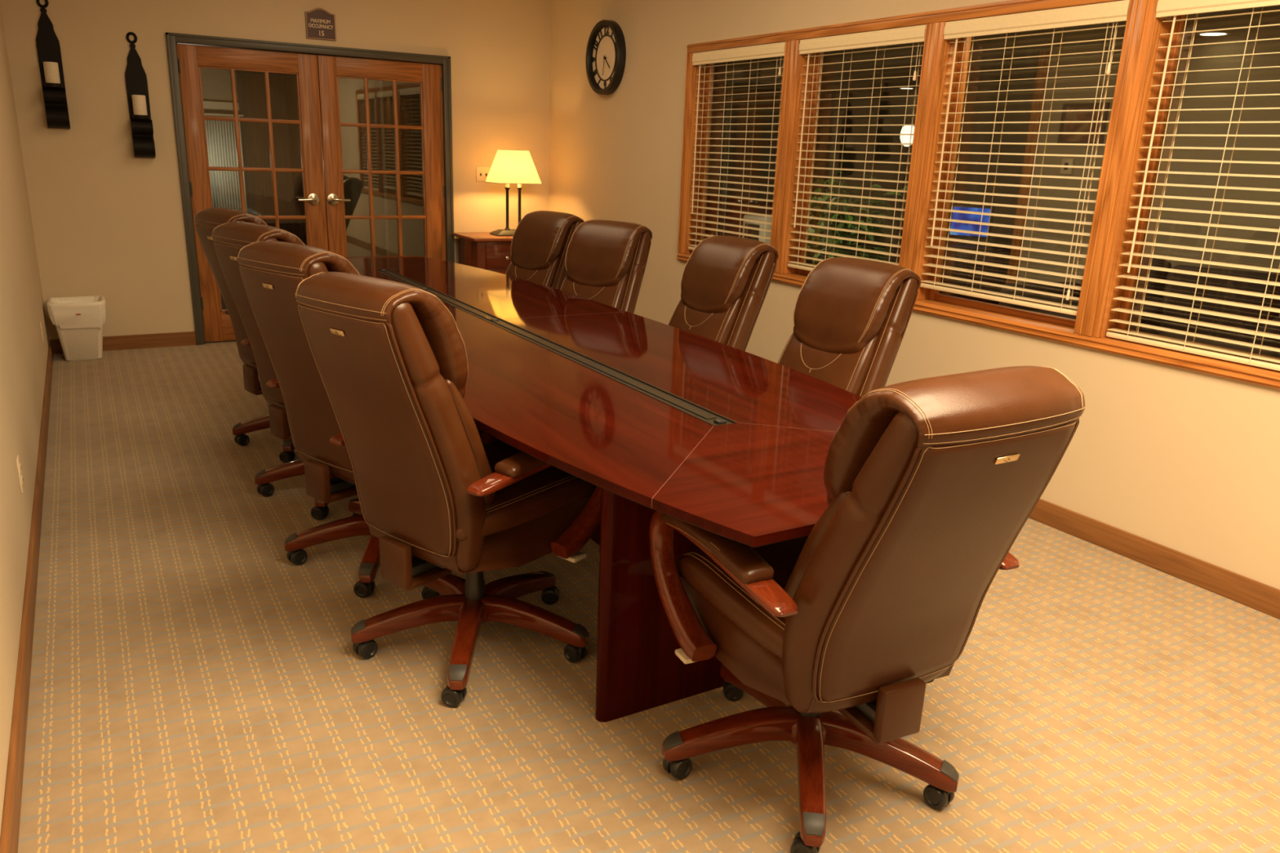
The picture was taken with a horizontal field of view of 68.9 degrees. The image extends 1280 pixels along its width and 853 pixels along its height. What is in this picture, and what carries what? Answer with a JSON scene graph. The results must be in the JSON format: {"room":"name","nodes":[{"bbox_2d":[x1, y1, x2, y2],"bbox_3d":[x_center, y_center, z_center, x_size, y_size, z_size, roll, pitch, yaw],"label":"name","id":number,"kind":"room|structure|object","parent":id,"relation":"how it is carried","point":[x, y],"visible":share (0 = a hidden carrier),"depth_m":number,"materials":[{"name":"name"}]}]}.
{"room":"conference room","nodes":[
{"label":"conference room","id":0,"kind":"room"},
{"bbox_2d":[0,4,48,836],"bbox_3d":[-1.238,-0.378,1.418,0.100,2.750,11.120,-7,19,-29],"label":"wall","id":1,"kind":"structure","parent":0,"point":[24,353],"depth_m":3.61,"materials":[{"name":"beige paint"}]},
{"bbox_2d":[16,455,23,493],"bbox_3d":[-2.097,0.161,3.160,0.008,0.116,0.072,-7,19,-29],"label":"wall outlet","id":2,"kind":"object","parent":1,"relation":"attached to","point":[18,462],"visible":1,"depth_m":3.14,"materials":[{"name":"beige plastic"}]},
{"bbox_2d":[0,339,53,852],"bbox_3d":[-1.206,0.902,1.772,0.015,0.098,11.000,-7,19,-29],"label":"baseboard","id":3,"kind":"structure","parent":1,"relation":"attached to","point":[10,830],"depth_m":2.52,"materials":[{"name":"brown wood"}]},
{"bbox_2d":[40,321,44,342],"bbox_3d":[-3.519,-0.555,5.494,0.008,0.116,0.072,-7,19,-29],"label":"wall outlet","id":4,"kind":"object","parent":1,"relation":"attached to","point":[41,326],"visible":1,"depth_m":5.47,"materials":[{"name":"beige plastic"}]},
{"bbox_2d":[0,0,550,339],"bbox_3d":[-2.372,-2.032,6.878,3.682,2.750,0.120,-7,19,-29],"label":"wall","id":5,"kind":"structure","parent":0,"point":[108,221],"depth_m":6.38,"materials":[{"name":"beige paint"}]},
{"bbox_2d":[35,0,70,128],"bbox_3d":[-3.695,-2.281,5.851,0.128,0.785,0.115,-7,19,-29],"label":"wall sconce","id":6,"kind":"object","parent":5,"relation":"attached to","point":[48,47],"visible":1,"depth_m":5.87,"materials":[{"name":"black metal"}]},
{"bbox_2d":[43,61,60,83],"bbox_3d":[-3.693,-2.217,5.863,0.080,0.150,0.080,-7,19,-29],"label":"pillar candle","id":7,"kind":"object","parent":6,"relation":"on","point":[51,73],"visible":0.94,"depth_m":5.83,"materials":[{"name":"beige wax"}]},
{"bbox_2d":[51,331,196,354],"bbox_3d":[-2.386,-0.743,7.197,3.652,0.098,0.015,-7,19,-29],"label":"baseboard","id":8,"kind":"structure","parent":5,"relation":"attached to","point":[188,338],"depth_m":6.56,"materials":[{"name":"brown wood"}]},
{"bbox_2d":[124,31,155,157],"bbox_3d":[-3.293,-2.174,6.131,0.128,0.785,0.115,-7,19,-29],"label":"wall sconce","id":9,"kind":"object","parent":5,"relation":"attached to","point":[135,77],"visible":0.98,"depth_m":6.15,"materials":[{"name":"black metal"}]},
{"bbox_2d":[131,94,147,115],"bbox_3d":[-3.292,-2.110,6.143,0.080,0.150,0.080,-7,19,-29],"label":"pillar candle","id":10,"kind":"object","parent":9,"relation":"on","point":[139,101],"visible":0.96,"depth_m":6.11,"materials":[{"name":"beige wax"}]},
{"bbox_2d":[176,43,328,342],"bbox_3d":[-2.728,-1.631,6.718,0.908,2.022,0.107,-7,19,-29],"label":"door","id":11,"kind":"structure","parent":5,"relation":"in","point":[217,325],"depth_m":6.63,"materials":[{"name":"brown wood"}]},
{"bbox_2d":[165,31,454,345],"bbox_3d":[-2.349,-1.716,6.967,1.947,2.096,0.122,-7,19,-29],"label":"trim","id":12,"kind":"structure","parent":5,"relation":"attached to","point":[172,38],"depth_m":6.61,"materials":[{"name":"paint"}]},
{"bbox_2d":[304,7,336,40],"bbox_3d":[-2.260,-2.850,6.605,0.204,0.208,0.014,-7,19,-29],"label":"sign","id":13,"kind":"object","parent":5,"relation":"attached to","point":[320,24],"visible":1,"depth_m":6.60,"materials":[{"name":"brown plastic"}]},
{"bbox_2d":[316,54,445,261],"bbox_3d":[-1.937,-1.734,7.168,0.913,2.022,0.107,-7,19,-29],"label":"door","id":14,"kind":"structure","parent":5,"relation":"in","point":[428,76],"depth_m":7.05,"materials":[{"name":"brown wood"}]},
{"bbox_2d":[475,166,490,182],"bbox_3d":[-1.253,-2.022,7.481,0.120,0.116,0.018,-7,19,-29],"label":"light switch","id":15,"kind":"object","parent":5,"relation":"attached to","point":[482,172],"visible":0.94,"depth_m":7.48,"materials":[{"name":"white plastic"}]},
{"bbox_2d":[17,252,1279,852],"bbox_3d":[2.040,-0.163,6.148,11.200,0.100,15.500,-7,19,-29],"label":"floor","id":16,"kind":"structure","parent":0,"point":[195,686],"depth_m":2.54,"materials":[{"name":"carpet"}]},
{"bbox_2d":[55,325,102,360],"bbox_3d":[-3.710,-0.638,6.188,0.300,0.372,0.244,-7,19,-29],"label":"trash can","id":17,"kind":"object","parent":16,"relation":"on","point":[77,344],"visible":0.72,"depth_m":6.13,"materials":[{"name":"white plastic"}]},
{"bbox_2d":[45,295,106,328],"bbox_3d":[-3.704,-0.743,6.154,0.335,0.200,0.283,-7,19,-29],"label":"liner","id":18,"kind":"object","parent":17,"relation":"in","point":[74,312],"visible":1,"depth_m":6.06,"materials":[{"name":"white plastic"}]},
{"bbox_2d":[194,207,295,462],"bbox_3d":[-1.656,-0.476,4.532,0.705,1.147,0.802,17,22,41],"label":"office chair","id":19,"kind":"object","parent":16,"relation":"on","point":[206,220],"visible":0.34,"depth_m":4.34,"materials":[{"name":"brown leather"}]},
{"bbox_2d":[211,221,333,519],"bbox_3d":[-1.282,-0.274,3.893,0.698,1.147,0.800,16,21,39],"label":"office chair","id":20,"kind":"object","parent":16,"relation":"on","point":[228,238],"visible":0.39,"depth_m":3.69,"materials":[{"name":"brown leather"}]},
{"bbox_2d":[237,240,497,597],"bbox_3d":[-0.918,-0.077,3.272,0.720,1.148,0.817,15,20,36],"label":"office chair","id":21,"kind":"object","parent":16,"relation":"on","point":[271,272],"visible":0.5,"depth_m":3.03,"materials":[{"name":"brown leather"}]},
{"bbox_2d":[294,271,600,707],"bbox_3d":[-0.509,0.116,2.681,0.721,1.141,0.837,15,20,36],"label":"office chair","id":22,"kind":"object","parent":16,"relation":"on","point":[390,357],"visible":0.92,"depth_m":2.43,"materials":[{"name":"brown leather"}]},
{"bbox_2d":[444,378,495,506],"bbox_3d":[-0.578,0.042,2.546,0.412,0.449,0.179,15,20,36],"label":"cushion","id":23,"kind":"object","parent":22,"relation":"on","point":[456,386],"depth_m":2.37,"materials":[{"name":"brown leather"}]},
{"bbox_2d":[456,442,595,541],"bbox_3d":[-0.464,0.179,2.745,0.514,0.118,0.565,15,21,36],"label":"seat cushion","id":24,"kind":"object","parent":22,"relation":"on","point":[552,496],"depth_m":2.60,"materials":[{"name":"brown leather"}]},
{"bbox_2d":[451,231,512,274],"bbox_3d":[-1.058,-1.149,7.534,0.765,0.782,0.533,-7,19,-29],"label":"nightstand","id":25,"kind":"object","parent":16,"relation":"on","point":[481,250],"visible":0.19,"depth_m":7.19,"materials":[{"name":"brown wood"}]},
{"bbox_2d":[484,149,542,235],"bbox_3d":[-0.995,-1.839,7.343,0.381,0.651,0.285,-7,19,-29],"label":"table lamp","id":26,"kind":"object","parent":25,"relation":"on","point":[508,166],"visible":0.86,"depth_m":7.21,"materials":[{"name":"yellow fabric"}]},
{"bbox_2d":[505,210,584,289],"bbox_3d":[-0.759,-0.661,5.348,0.863,1.104,0.718,-13,22,-42],"label":"office chair","id":27,"kind":"object","parent":16,"relation":"on","point":[540,240],"visible":0.42,"depth_m":5.29,"materials":[{"name":"brown leather"}]},
{"bbox_2d":[505,257,559,287],"bbox_3d":[-0.662,-0.779,5.385,0.208,0.438,0.412,-13,22,-42],"label":"cushion","id":28,"kind":"object","parent":27,"relation":"on","point":[544,271],"depth_m":5.27,"materials":[{"name":"brown leather"}]},
{"bbox_2d":[343,255,862,722],"bbox_3d":[-0.637,-0.097,4.067,1.310,0.756,4.744,-7,19,-29],"label":"conference table","id":29,"kind":"object","parent":16,"relation":"on","point":[718,438],"visible":0.62,"depth_m":2.56,"materials":[{"name":"brown wood"}]},
{"bbox_2d":[560,219,652,313],"bbox_3d":[-0.338,-0.472,4.764,0.695,1.103,0.843,14,20,36],"label":"office chair","id":30,"kind":"object","parent":16,"relation":"on","point":[606,261],"visible":0.43,"depth_m":4.75,"materials":[{"name":"brown leather"}]},
{"bbox_2d":[560,271,628,309],"bbox_3d":[-0.274,-0.599,4.825,0.412,0.438,0.208,14,20,36],"label":"cushion","id":31,"kind":"object","parent":30,"relation":"on","point":[608,288],"depth_m":4.74,"materials":[{"name":"brown leather"}]},
{"bbox_2d":[667,235,778,351],"bbox_3d":[0.158,-0.271,4.141,0.857,1.104,0.720,-8,19,-31],"label":"office chair","id":32,"kind":"object","parent":16,"relation":"on","point":[726,281],"visible":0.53,"depth_m":4.05,"materials":[{"name":"brown leather"}]},
{"bbox_2d":[667,297,741,344],"bbox_3d":[0.249,-0.391,4.187,0.208,0.438,0.412,-8,19,-31],"label":"cushion","id":33,"kind":"object","parent":32,"relation":"on","point":[718,319],"depth_m":4.06,"materials":[{"name":"brown leather"}]},
{"bbox_2d":[704,194,773,239],"bbox_3d":[1.009,-2.005,10.153,0.510,0.970,0.900,-7,19,-29],"label":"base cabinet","id":34,"kind":"object","parent":16,"relation":"on","point":[755,202],"visible":0.33,"depth_m":9.79,"materials":[{"name":"brown wood"}]},
{"bbox_2d":[742,214,772,244],"bbox_3d":[1.248,-1.710,9.519,0.325,0.860,0.340,-7,19,-29],"label":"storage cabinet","id":35,"kind":"object","parent":16,"relation":"on","point":[761,218],"visible":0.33,"depth_m":9.29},
{"bbox_2d":[777,257,920,396],"bbox_3d":[0.540,-0.044,3.421,0.861,1.104,0.717,-9,20,-32],"label":"office chair","id":36,"kind":"object","parent":16,"relation":"on","point":[851,316],"visible":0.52,"depth_m":3.31,"materials":[{"name":"brown leather"}]},
{"bbox_2d":[777,333,877,395],"bbox_3d":[0.647,-0.156,3.441,0.208,0.438,0.412,-9,20,-32],"label":"cushion","id":37,"kind":"object","parent":36,"relation":"on","point":[848,362],"depth_m":3.32,"materials":[{"name":"brown leather"}]},
{"bbox_2d":[805,171,907,264],"bbox_3d":[1.786,-1.577,8.340,1.196,1.351,1.066,-7,19,-29],"label":"potted plant","id":38,"kind":"object","parent":16,"relation":"on","point":[846,191],"visible":0.54,"depth_m":8.19,"materials":[{"name":"green plant"}]},
{"bbox_2d":[648,365,1085,852],"bbox_3d":[0.467,0.339,2.114,0.709,1.106,0.884,-6,18,-25],"label":"office chair","id":39,"kind":"object","parent":16,"relation":"on","point":[841,629],"visible":0.98,"depth_m":1.84,"materials":[{"name":"brown leather"}]},
{"bbox_2d":[675,535,808,658],"bbox_3d":[0.417,0.387,2.206,0.514,0.118,0.565,-6,18,-25],"label":"seat cushion","id":40,"kind":"object","parent":39,"relation":"on","point":[704,584],"depth_m":2.13,"materials":[{"name":"brown leather"}]},
{"bbox_2d":[781,491,850,621],"bbox_3d":[0.508,0.276,1.962,0.412,0.438,0.208,-8,19,-24],"label":"cushion","id":41,"kind":"object","parent":39,"relation":"on","point":[834,499],"depth_m":1.81,"materials":[{"name":"brown leather"}]},
{"bbox_2d":[892,125,914,262],"bbox_3d":[2.677,-2.171,9.656,0.300,1.810,0.300,-7,19,-29],"label":"floor lamp","id":42,"kind":"object","parent":16,"relation":"on","point":[906,138],"visible":0.49,"depth_m":9.45,"materials":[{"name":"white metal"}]},
{"bbox_2d":[938,241,1010,304],"bbox_3d":[3.549,-1.643,9.974,1.160,0.580,0.520,10,18,24],"label":"stand","id":43,"kind":"object","parent":16,"relation":"on","point":[990,249],"visible":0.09,"depth_m":9.72,"materials":[{"name":"brown wood"}]},
{"bbox_2d":[947,204,994,246],"bbox_3d":[3.493,-2.132,9.876,0.430,0.410,0.220,10,18,24],"label":"television","id":44,"kind":"object","parent":43,"relation":"on","point":[955,215],"visible":0.69,"depth_m":9.84,"materials":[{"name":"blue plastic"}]},
{"bbox_2d":[998,256,1171,319],"bbox_3d":[3.137,-0.771,6.605,0.824,0.885,0.860,-4,18,-20],"label":"armchair","id":45,"kind":"object","parent":16,"relation":"on","point":[1156,262],"visible":0.21,"depth_m":6.71,"materials":[{"name":"fabric"}]},
{"bbox_2d":[1128,264,1279,357],"bbox_3d":[3.442,-0.498,5.719,0.860,0.885,0.824,16,21,38],"label":"armchair","id":46,"kind":"object","parent":16,"relation":"on","point":[1213,282],"visible":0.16,"depth_m":5.78,"materials":[{"name":"fabric"}]},
{"bbox_2d":[200,31,1279,317],"bbox_3d":[1.669,-1.648,6.359,11.300,2.600,14.200,-7,19,-29],"label":"wall","id":47,"kind":"structure","parent":0,"point":[1264,46],"depth_m":9.17,"materials":[{"name":"paint"}]},
{"bbox_2d":[203,101,239,111],"bbox_3d":[-5.035,-3.369,9.707,1.600,0.080,0.040,-7,19,-29],"label":"trim","id":48,"kind":"structure","parent":47,"relation":"attached to","point":[206,104],"depth_m":9.99,"materials":[{"name":"white wood"}]},
{"bbox_2d":[204,112,247,212],"bbox_3d":[-4.517,-2.789,10.088,0.520,1.130,0.042,-7,19,-29],"label":"sheer curtain","id":49,"kind":"object","parent":47,"relation":"hanging from","point":[220,135],"visible":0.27,"depth_m":10.08,"materials":[{"name":"white fabric"}]},
{"bbox_2d":[235,70,296,215],"bbox_3d":[-3.917,-2.871,10.530,1.030,2.180,0.070,-7,19,-29],"label":"trim","id":50,"kind":"structure","parent":47,"relation":"attached to","point":[240,76],"depth_m":10.17,"materials":[{"name":"brown wood"}]},
{"bbox_2d":[244,73,306,245],"bbox_3d":[-3.925,-2.836,10.554,0.870,2.100,0.040,-7,19,-29],"label":"door","id":51,"kind":"structure","parent":47,"relation":"in","point":[283,91],"depth_m":10.38,"materials":[{"name":"brown wood"}]},
{"bbox_2d":[1005,50,1050,283],"bbox_3d":[3.537,-2.196,8.455,0.150,2.600,0.100,-7,19,-29],"label":"trim","id":52,"kind":"structure","parent":47,"relation":"attached to","point":[1040,83],"depth_m":8.34,"materials":[{"name":"brown wood"}]},
{"bbox_2d":[1059,158,1074,174],"bbox_3d":[3.682,-2.243,8.049,0.028,0.130,0.110,-7,19,-29],"label":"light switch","id":53,"kind":"object","parent":47,"relation":"attached to","point":[1065,162],"visible":0.87,"depth_m":8.03,"materials":[{"name":"white plastic"}]},
{"bbox_2d":[1057,102,1110,143],"bbox_3d":[3.738,-2.552,7.882,0.025,0.340,0.420,-7,19,-29],"label":"framed picture","id":54,"kind":"object","parent":47,"relation":"attached to","point":[1066,116],"visible":0.91,"depth_m":7.89,"materials":[{"name":"brown wood"}]},
{"bbox_2d":[1061,106,1103,142],"bbox_3d":[3.742,-2.552,7.884,0.008,0.280,0.360,-7,19,-29],"label":"print","id":55,"kind":"object","parent":54,"relation":"attached to","point":[1066,116],"depth_m":7.90},
{"bbox_2d":[548,0,1279,590],"bbox_3d":[2.045,-0.806,3.287,0.140,2.750,11.120,-7,19,-29],"label":"wall","id":56,"kind":"structure","parent":0,"point":[1185,461],"depth_m":4.27,"materials":[{"name":"beige paint"}]},
{"bbox_2d":[585,19,626,94],"bbox_3d":[-0.250,-2.643,6.692,0.062,0.500,0.500,-7,19,-29],"label":"wall clock","id":57,"kind":"object","parent":56,"relation":"attached to","point":[606,51],"visible":1,"depth_m":6.68,"materials":[{"name":"black plastic"}]},
{"bbox_2d":[684,41,782,254],"bbox_3d":[0.608,-1.616,5.624,0.139,1.265,0.943,-7,19,-29],"label":"window","id":58,"kind":"structure","parent":56,"relation":"in","point":[706,105],"depth_m":5.98,"materials":[{"name":"brown wood"}]},
{"bbox_2d":[688,41,785,249],"bbox_3d":[0.569,-1.623,5.597,0.086,1.200,0.907,-7,19,-29],"label":"window blind","id":59,"kind":"object","parent":58,"relation":"attached to","point":[771,50],"visible":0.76,"depth_m":5.58,"materials":[{"name":"white plastic"}]},
{"bbox_2d":[783,24,922,278],"bbox_3d":[1.120,-1.349,4.787,0.139,1.265,0.917,-7,19,-29],"label":"window","id":60,"kind":"structure","parent":56,"relation":"in","point":[789,243],"depth_m":5.14,"materials":[{"name":"brown wood"}]},
{"bbox_2d":[787,24,925,271],"bbox_3d":[1.080,-1.362,4.758,0.086,1.190,0.881,-7,19,-29],"label":"window blind","id":61,"kind":"object","parent":60,"relation":"attached to","point":[916,33],"visible":0.73,"depth_m":4.73,"materials":[{"name":"white plastic"}]},
{"bbox_2d":[676,0,1279,389],"bbox_3d":[1.286,-1.219,4.360,0.024,1.332,4.017,-7,19,-29],"label":"trim","id":62,"kind":"structure","parent":56,"relation":"attached to","point":[1141,20],"depth_m":3.98,"materials":[{"name":"brown wood"}]},
{"bbox_2d":[915,0,1122,332],"bbox_3d":[1.617,-1.090,3.972,0.139,1.265,0.904,-7,19,-29],"label":"window","id":63,"kind":"structure","parent":56,"relation":"in","point":[925,295],"depth_m":4.29,"materials":[{"name":"brown wood"}]},
{"bbox_2d":[920,0,1129,315],"bbox_3d":[1.578,-1.114,3.941,0.086,1.166,0.868,-7,19,-29],"label":"window blind","id":64,"kind":"object","parent":63,"relation":"attached to","point":[1116,11],"visible":0.86,"depth_m":3.90,"materials":[{"name":"white plastic"}]},
{"bbox_2d":[1028,498,1279,619],"bbox_3d":[1.960,0.490,3.575,0.015,0.098,11.000,-7,19,-29],"label":"baseboard","id":65,"kind":"structure","parent":56,"relation":"attached to","point":[1264,598],"depth_m":3.53,"materials":[{"name":"brown wood"}]},
{"bbox_2d":[1099,14,1279,373],"bbox_3d":[2.112,-0.832,3.162,0.139,1.265,0.912,-7,19,-29],"label":"window","id":66,"kind":"structure","parent":56,"relation":"in","point":[1155,66],"depth_m":3.50,"materials":[{"name":"brown wood"}]},
{"bbox_2d":[1106,0,1279,371],"bbox_3d":[2.072,-0.829,3.139,0.086,1.224,0.876,-7,19,-29],"label":"window blind","id":67,"kind":"object","parent":66,"relation":"attached to","point":[1166,9],"visible":1,"depth_m":3.29,"materials":[{"name":"white plastic"}]},
{"bbox_2d":[713,4,1279,93],"bbox_3d":[3.628,-3.019,7.119,6.860,0.100,14.000,-7,19,-29],"label":"ceiling","id":68,"kind":"structure","parent":0,"point":[1267,18],"depth_m":9.08,"materials":[{"name":"paint"}]},
{"bbox_2d":[898,87,915,88],"bbox_3d":[3.667,-4.652,12.840,0.220,0.004,0.220,-7,19,-29],"label":"recessed light","id":69,"kind":"object","parent":68,"relation":"in","point":[899,87],"visible":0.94,"depth_m":12.82,"materials":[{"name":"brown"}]},
{"bbox_2d":[1195,31,1231,35],"bbox_3d":[4.137,-2.833,6.737,0.220,0.004,0.220,-7,19,-29],"label":"recessed light","id":70,"kind":"object","parent":68,"relation":"in","point":[1205,33],"visible":1,"depth_m":6.73,"materials":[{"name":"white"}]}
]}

